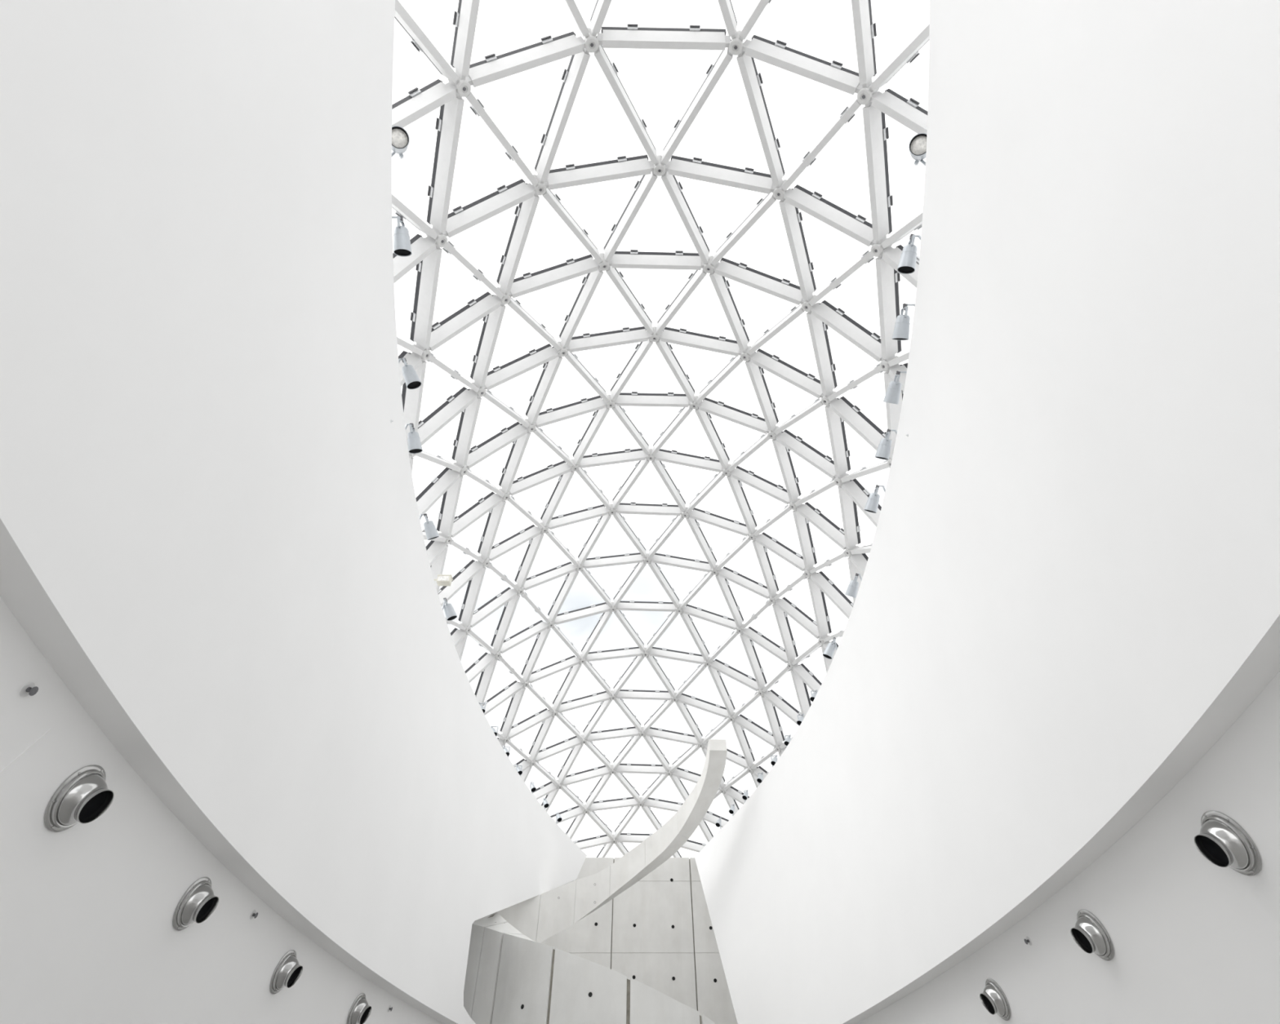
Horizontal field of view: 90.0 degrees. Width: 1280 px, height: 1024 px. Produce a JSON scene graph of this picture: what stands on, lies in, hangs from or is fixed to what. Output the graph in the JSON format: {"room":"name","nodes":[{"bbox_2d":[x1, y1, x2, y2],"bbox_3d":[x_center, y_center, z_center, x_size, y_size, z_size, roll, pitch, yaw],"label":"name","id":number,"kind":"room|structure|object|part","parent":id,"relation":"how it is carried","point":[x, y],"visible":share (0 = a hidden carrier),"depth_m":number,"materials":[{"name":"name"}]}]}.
{"room":"museum atrium","nodes":[
{"label":"museum atrium","id":0,"kind":"room"},
{"bbox_2d":[0,596,443,1023],"bbox_3d":[-3.675,5.116,5.081,2.301,3.654,17.576,2,-47,-2],"label":"wall","id":1,"kind":"structure","parent":0,"point":[88,935],"depth_m":4.56,"materials":[{"name":"white paint"}]},
{"bbox_2d":[19,682,38,697],"bbox_3d":[-3.338,0.974,3.509,0.052,0.082,0.084,10,-48,-9],"label":"sprinkler head","id":2,"kind":"object","parent":1,"relation":"attached to","point":[28,689],"visible":1,"depth_m":3.50},
{"bbox_2d":[44,764,114,832],"bbox_3d":[-3.492,1.814,4.052,0.233,0.393,0.400,7,-47,-6],"label":"air nozzle","id":3,"kind":"object","parent":1,"relation":"attached to","point":[83,797],"visible":1,"depth_m":3.97,"materials":[{"name":"silver metal"}]},
{"bbox_2d":[172,877,218,931],"bbox_3d":[-3.741,3.336,5.455,0.234,0.393,0.400,2,-47,-2],"label":"air nozzle","id":4,"kind":"object","parent":1,"relation":"attached to","point":[198,902],"visible":1,"depth_m":5.38,"materials":[{"name":"silver metal"}]},
{"bbox_2d":[249,910,257,919],"bbox_3d":[-3.819,3.990,6.344,0.052,0.082,0.084,0,-47,0],"label":"sprinkler head","id":5,"kind":"object","parent":1,"relation":"attached to","point":[253,914],"visible":1,"depth_m":6.33},
{"bbox_2d":[269,950,302,994],"bbox_3d":[-3.827,5.025,6.997,0.234,0.393,0.400,0,-47,0],"label":"air nozzle","id":6,"kind":"object","parent":1,"relation":"attached to","point":[287,972],"visible":1,"depth_m":6.92,"materials":[{"name":"silver metal"}]},
{"bbox_2d":[346,993,371,1023],"bbox_3d":[-3.733,6.686,8.572,0.236,0.393,0.399,-6,-47,6],"label":"air nozzle","id":7,"kind":"object","parent":1,"relation":"attached to","point":[360,1011],"visible":1,"depth_m":8.51,"materials":[{"name":"silver metal"}]},
{"bbox_2d":[387,1005,392,1012],"bbox_3d":[-3.664,7.293,9.399,0.052,0.082,0.084,-3,-47,3],"label":"sprinkler head","id":8,"kind":"object","parent":1,"relation":"attached to","point":[389,1009],"visible":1,"depth_m":9.39},
{"bbox_2d":[0,0,586,1023],"bbox_3d":[-2.958,4.654,11.211,2.590,5.950,25.129,0,-47,0],"label":"wall","id":9,"kind":"structure","parent":0,"point":[211,535],"depth_m":4.85,"materials":[{"name":"white paint"}]},
{"bbox_2d":[391,125,409,159],"bbox_3d":[-2.884,-4.299,7.540,0.246,0.892,0.452,26,-52,-22],"label":"spotlight","id":10,"kind":"object","parent":9,"relation":"on","point":[400,137],"visible":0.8,"depth_m":7.50,"materials":[{"name":"silver metal"}]},
{"bbox_2d":[391,215,412,257],"bbox_3d":[-3.070,-3.477,8.116,0.234,0.614,0.493,-13,-48,12],"label":"spotlight","id":11,"kind":"object","parent":9,"relation":"on","point":[402,242],"visible":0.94,"depth_m":8.11,"materials":[{"name":"silver metal"}]},
{"bbox_2d":[398,357,422,389],"bbox_3d":[-3.453,-2.020,9.482,0.220,0.626,0.482,-31,-54,25],"label":"spotlight","id":12,"kind":"object","parent":9,"relation":"on","point":[412,381],"visible":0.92,"depth_m":9.49,"materials":[{"name":"silver metal"}]},
{"bbox_2d":[404,423,422,453],"bbox_3d":[-3.679,-1.133,10.314,0.220,0.632,0.453,-18,-50,16],"label":"spotlight","id":13,"kind":"object","parent":9,"relation":"on","point":[415,446],"visible":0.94,"depth_m":10.31,"materials":[{"name":"silver metal"}]},
{"bbox_2d":[419,513,439,540],"bbox_3d":[-3.865,0.323,11.648,0.219,0.596,0.509,-23,-51,20],"label":"spotlight","id":14,"kind":"object","parent":9,"relation":"on","point":[431,532],"visible":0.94,"depth_m":11.64,"materials":[{"name":"silver metal"}]},
{"bbox_2d":[434,574,453,586],"bbox_3d":[-3.914,1.438,12.567,0.366,0.420,0.160,0,-47,0],"label":"floodlight","id":15,"kind":"object","parent":9,"relation":"on","point":[442,580],"visible":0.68,"depth_m":12.62,"materials":[{"name":"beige plastic"}]},
{"bbox_3d":[-3.865,1.307,12.602,0.210,0.120,0.005,0,-47,0],"label":"glass","id":16,"kind":"part","parent":15,"relation":"part of","materials":[{"name":"white glass"}]},
{"bbox_2d":[442,598,457,621],"bbox_3d":[-4.001,2.111,13.358,0.398,0.659,0.220,29,-53,-24],"label":"spotlight","id":17,"kind":"object","parent":9,"relation":"on","point":[450,613],"visible":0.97,"depth_m":13.35,"materials":[{"name":"silver metal"}]},
{"bbox_2d":[478,702,485,713],"bbox_3d":[-3.968,4.973,15.950,0.255,0.547,0.235,0,-47,0],"label":"spotlight","id":18,"kind":"object","parent":9,"relation":"on","point":[480,704],"visible":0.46,"depth_m":16.02,"materials":[{"name":"silver metal"}]},
{"bbox_2d":[490,725,498,737],"bbox_3d":[-3.836,5.822,16.738,0.266,0.542,0.244,0,-47,0],"label":"spotlight","id":19,"kind":"object","parent":9,"relation":"on","point":[493,729],"visible":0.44,"depth_m":16.79,"materials":[{"name":"silver metal"}]},
{"bbox_2d":[502,746,510,757],"bbox_3d":[-3.668,6.624,17.483,0.249,0.538,0.252,0,-47,0],"label":"spotlight","id":20,"kind":"object","parent":9,"relation":"on","point":[505,749],"visible":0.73,"depth_m":17.50,"materials":[{"name":"silver metal"}]},
{"bbox_2d":[515,764,522,776],"bbox_3d":[-3.460,7.440,18.241,0.238,0.533,0.259,0,-47,0],"label":"spotlight","id":21,"kind":"object","parent":9,"relation":"on","point":[518,769],"visible":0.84,"depth_m":18.24,"materials":[{"name":"silver metal"}]},
{"bbox_2d":[529,782,536,794],"bbox_3d":[-3.187,8.237,18.982,0.188,0.529,0.288,28,-53,-24],"label":"spotlight","id":22,"kind":"object","parent":9,"relation":"on","point":[532,787],"visible":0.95,"depth_m":18.95,"materials":[{"name":"silver metal"}]},
{"bbox_2d":[542,797,549,809],"bbox_3d":[-2.921,9.062,19.747,0.174,0.524,0.291,26,-52,-22],"label":"spotlight","id":23,"kind":"object","parent":9,"relation":"on","point":[545,803],"visible":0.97,"depth_m":19.71,"materials":[{"name":"silver metal"}]},
{"bbox_2d":[555,812,561,823],"bbox_3d":[-2.619,9.844,20.474,0.158,0.520,0.306,33,-55,-27],"label":"spotlight","id":24,"kind":"object","parent":9,"relation":"on","point":[557,816],"visible":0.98,"depth_m":20.45,"materials":[{"name":"silver metal"}]},
{"bbox_2d":[540,857,737,1023],"bbox_3d":[-0.175,15.487,18.870,9.850,9.677,0.508,0,-47,0],"label":"wall","id":25,"kind":"structure","parent":0,"point":[658,933],"depth_m":20.48,"materials":[{"name":"concrete"}]},
{"bbox_3d":[-3.002,13.260,20.986,4.171,2.044,0.120,0,-47,0],"label":"panel","id":26,"kind":"part","parent":25,"relation":"part of","materials":[{"name":"concrete"}]},
{"bbox_3d":[-3.002,14.753,19.384,4.171,2.324,0.120,0,-47,0],"label":"panel","id":27,"kind":"part","parent":25,"relation":"part of","materials":[{"name":"concrete"}]},
{"bbox_3d":[-3.002,12.305,22.010,4.171,0.744,0.120,0,-47,0],"label":"panel","id":28,"kind":"part","parent":25,"relation":"part of","materials":[{"name":"concrete"}]},
{"bbox_3d":[0.407,12.305,22.010,2.593,0.744,0.120,0,-47,0],"label":"panel","id":29,"kind":"part","parent":25,"relation":"part of","materials":[{"name":"concrete"}]},
{"bbox_3d":[0.407,13.260,20.986,2.593,2.044,0.120,0,-47,0],"label":"panel","id":30,"kind":"part","parent":25,"relation":"part of","materials":[{"name":"concrete"}]},
{"bbox_3d":[0.407,14.753,19.384,2.593,2.324,0.120,0,-47,0],"label":"panel","id":31,"kind":"part","parent":25,"relation":"part of","materials":[{"name":"concrete"}]},
{"bbox_3d":[3.235,12.305,22.010,2.998,0.744,0.120,0,-47,0],"label":"panel","id":32,"kind":"part","parent":25,"relation":"part of","materials":[{"name":"concrete"}]},
{"bbox_3d":[3.235,13.260,20.986,2.998,2.044,0.120,0,-47,0],"label":"panel","id":33,"kind":"part","parent":25,"relation":"part of","materials":[{"name":"concrete"}]},
{"bbox_3d":[3.235,14.753,19.384,2.998,2.324,0.120,0,-47,0],"label":"panel","id":34,"kind":"part","parent":25,"relation":"part of","materials":[{"name":"concrete"}]},
{"bbox_2d":[391,0,929,857],"bbox_3d":[1.086,3.790,16.077,15.260,8.552,32.175,4,-47,-4],"label":"frame","id":35,"kind":"structure","parent":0,"point":[426,255],"depth_m":13.23,"materials":[{"name":"white paint"}]},
{"bbox_2d":[694,0,1279,1023],"bbox_3d":[3.155,4.725,11.277,2.619,5.950,25.294,0,-47,0],"label":"wall","id":36,"kind":"structure","parent":0,"point":[1068,596],"depth_m":5.43,"materials":[{"name":"white paint"}]},
{"bbox_2d":[715,817,721,829],"bbox_3d":[2.569,10.145,20.757,0.158,0.523,0.310,-30,-54,25],"label":"spotlight","id":37,"kind":"object","parent":36,"relation":"on","point":[717,824],"visible":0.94,"depth_m":20.72,"materials":[{"name":"silver metal"}]},
{"bbox_2d":[728,804,734,817],"bbox_3d":[2.897,9.395,20.060,0.180,0.527,0.294,-21,-50,19],"label":"spotlight","id":38,"kind":"object","parent":36,"relation":"on","point":[731,810],"visible":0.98,"depth_m":20.03,"materials":[{"name":"silver metal"}]},
{"bbox_2d":[742,790,748,802],"bbox_3d":[3.197,8.641,19.359,0.229,0.531,0.268,0,-47,0],"label":"spotlight","id":39,"kind":"object","parent":36,"relation":"on","point":[745,795],"visible":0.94,"depth_m":19.33,"materials":[{"name":"silver metal"}]},
{"bbox_2d":[756,772,763,785],"bbox_3d":[3.498,7.797,18.575,0.234,0.535,0.261,0,-47,0],"label":"spotlight","id":40,"kind":"object","parent":36,"relation":"on","point":[760,778],"visible":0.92,"depth_m":18.55,"materials":[{"name":"silver metal"}]},
{"bbox_2d":[770,755,777,767],"bbox_3d":[3.755,7.008,17.842,0.238,0.539,0.254,0,-47,0],"label":"spotlight","id":41,"kind":"object","parent":36,"relation":"on","point":[775,759],"visible":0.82,"depth_m":17.83,"materials":[{"name":"silver metal"}]},
{"bbox_2d":[783,734,791,747],"bbox_3d":[3.954,6.174,17.067,0.241,0.543,0.247,0,-47,0],"label":"spotlight","id":42,"kind":"object","parent":36,"relation":"on","point":[788,740],"visible":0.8,"depth_m":17.06,"materials":[{"name":"silver metal"}]},
{"bbox_2d":[796,714,804,726],"bbox_3d":[4.115,5.386,16.335,0.244,0.548,0.239,0,-47,0],"label":"spotlight","id":43,"kind":"object","parent":36,"relation":"on","point":[800,719],"visible":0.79,"depth_m":16.33,"materials":[{"name":"silver metal"}]},
{"bbox_2d":[809,689,817,702],"bbox_3d":[4.251,4.554,15.563,0.247,0.552,0.229,0,-47,0],"label":"spotlight","id":44,"kind":"object","parent":36,"relation":"on","point":[814,695],"visible":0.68,"depth_m":15.57,"materials":[{"name":"silver metal"}]},
{"bbox_2d":[822,637,837,659],"bbox_3d":[4.251,3.098,14.251,0.402,0.620,0.220,-26,-52,22],"label":"spotlight","id":45,"kind":"object","parent":36,"relation":"on","point":[828,652],"visible":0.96,"depth_m":14.22,"materials":[{"name":"silver metal"}]},
{"bbox_2d":[844,573,862,598],"bbox_3d":[4.266,1.512,12.726,0.220,0.552,0.498,17,-49,-16],"label":"spotlight","id":46,"kind":"object","parent":36,"relation":"on","point":[852,589],"visible":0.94,"depth_m":12.70,"materials":[{"name":"silver metal"}]},
{"bbox_2d":[863,484,885,513],"bbox_3d":[4.123,-0.181,11.164,0.222,0.576,0.521,23,-51,-20],"label":"spotlight","id":47,"kind":"object","parent":36,"relation":"on","point":[872,504],"visible":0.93,"depth_m":11.15,"materials":[{"name":"silver metal"}]},
{"bbox_2d":[875,429,897,460],"bbox_3d":[4.005,-1.054,10.334,0.229,0.553,0.529,20,-50,-17],"label":"spotlight","id":48,"kind":"object","parent":36,"relation":"on","point":[883,451],"visible":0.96,"depth_m":10.32,"materials":[{"name":"silver metal"}]},
{"bbox_2d":[883,370,906,404],"bbox_3d":[3.862,-1.834,9.576,0.238,0.508,0.560,15,-49,-14],"label":"spotlight","id":49,"kind":"object","parent":36,"relation":"on","point":[893,392],"visible":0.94,"depth_m":9.57,"materials":[{"name":"silver metal"}]},
{"bbox_2d":[892,303,915,340],"bbox_3d":[3.695,-2.608,8.872,0.244,0.534,0.542,13,-48,-12],"label":"spotlight","id":50,"kind":"object","parent":36,"relation":"on","point":[901,330],"visible":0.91,"depth_m":8.86,"materials":[{"name":"silver metal"}]},
{"bbox_2d":[897,233,920,274],"bbox_3d":[3.523,-3.310,8.272,0.221,0.614,0.495,16,-49,-15],"label":"spotlight","id":51,"kind":"object","parent":36,"relation":"on","point":[907,264],"visible":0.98,"depth_m":8.27,"materials":[{"name":"silver metal"}]},
{"bbox_2d":[908,133,926,165],"bbox_3d":[3.367,-4.255,7.579,0.255,0.889,0.440,-36,-57,29],"label":"spotlight","id":52,"kind":"object","parent":36,"relation":"on","point":[917,144],"visible":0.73,"depth_m":7.55,"materials":[{"name":"silver metal"}]},
{"bbox_2d":[857,671,1279,1023],"bbox_3d":[3.763,6.148,6.044,2.734,3.654,20.237,0,-47,0],"label":"wall","id":53,"kind":"structure","parent":0,"point":[1195,940],"depth_m":5.01,"materials":[{"name":"white paint"}]},
{"bbox_2d":[979,978,1010,1021],"bbox_3d":[4.116,5.696,7.484,0.235,0.393,0.400,3,-47,-3],"label":"air nozzle","id":54,"kind":"object","parent":53,"relation":"attached to","point":[993,998],"visible":1,"depth_m":7.41,"materials":[{"name":"silver metal"}]},
{"bbox_2d":[1023,937,1031,946],"bbox_3d":[4.135,4.577,6.832,0.052,0.082,0.084,1,-47,-1],"label":"sprinkler head","id":55,"kind":"object","parent":53,"relation":"attached to","point":[1027,940],"visible":1,"depth_m":6.82},
{"bbox_2d":[1070,910,1114,960],"bbox_3d":[4.098,3.872,5.864,0.234,0.393,0.400,-1,-47,1],"label":"air nozzle","id":56,"kind":"object","parent":53,"relation":"attached to","point":[1089,934],"visible":1,"depth_m":5.79,"materials":[{"name":"silver metal"}]},
{"bbox_2d":[1194,810,1262,875],"bbox_3d":[3.898,2.226,4.308,0.236,0.393,0.399,-3,-47,3],"label":"air nozzle","id":57,"kind":"object","parent":53,"relation":"attached to","point":[1221,840],"visible":1,"depth_m":4.24,"materials":[{"name":"silver metal"}]},
{"bbox_3d":[0.000,9.238,6.222,28.000,0.300,50.000,0,-47,0],"label":"floor","id":58,"kind":"structure","parent":0,"visible":0},
{"bbox_2d":[463,739,727,1023],"bbox_3d":[-0.658,10.262,14.796,6.370,10.579,6.002,-24,-51,21],"label":"stair","id":59,"kind":"structure","parent":58,"relation":"on","point":[512,977],"depth_m":12.81,"materials":[{"name":"concrete"}]},
{"bbox_3d":[-3.691,9.886,13.259,1.528,3.732,0.587,-28,-53,24],"label":"panel","id":60,"kind":"part","parent":59,"relation":"part of","materials":[{"name":"grey concrete"}]},
{"bbox_3d":[-2.888,9.939,12.559,0.754,3.385,0.354,24,-51,-21],"label":"panel","id":61,"kind":"part","parent":59,"relation":"part of","materials":[{"name":"grey concrete"}]},
{"bbox_3d":[-3.369,10.549,15.870,1.571,2.093,0.483,32,-55,-26],"label":"panel","id":62,"kind":"part","parent":59,"relation":"part of","materials":[{"name":"concrete"}]},
{"bbox_3d":[-2.160,10.066,11.699,1.414,4.278,0.555,-28,-53,24],"label":"panel","id":63,"kind":"part","parent":59,"relation":"part of","materials":[{"name":"grey concrete"}]},
{"bbox_3d":[-2.385,10.709,17.054,1.369,1.757,0.558,34,-56,-28],"label":"panel","id":64,"kind":"part","parent":59,"relation":"part of","materials":[{"name":"concrete"}]},
{"bbox_3d":[-0.919,9.974,11.031,1.424,4.137,0.571,-7,-47,6],"label":"panel","id":65,"kind":"part","parent":59,"relation":"part of","materials":[{"name":"grey concrete"}]},
{"bbox_3d":[-1.398,10.758,17.898,1.163,1.542,0.547,14,-49,-13],"label":"panel","id":66,"kind":"part","parent":59,"relation":"part of","materials":[{"name":"concrete"}]},
{"bbox_3d":[-0.320,10.371,18.509,1.188,1.471,0.585,0,-47,0],"label":"panel","id":67,"kind":"part","parent":59,"relation":"part of","materials":[{"name":"concrete"}]},
{"bbox_3d":[0.397,10.316,10.837,1.363,3.838,0.565,14,-49,-13],"label":"panel","id":68,"kind":"part","parent":59,"relation":"part of","materials":[{"name":"grey concrete"}]},
{"bbox_3d":[0.756,9.695,18.801,1.294,1.360,0.558,-21,-50,18],"label":"panel","id":69,"kind":"part","parent":59,"relation":"part of","materials":[{"name":"concrete"}]},
{"bbox_3d":[1.881,8.068,18.671,0.724,1.918,2.486,19,-50,-17],"label":"panel","id":70,"kind":"part","parent":59,"relation":"part of","materials":[{"name":"concrete"}]},
{"bbox_3d":[1.489,11.075,11.073,0.569,3.609,1.401,-34,-56,28],"label":"panel","id":71,"kind":"part","parent":59,"relation":"part of","materials":[{"name":"grey concrete"}]}
]}

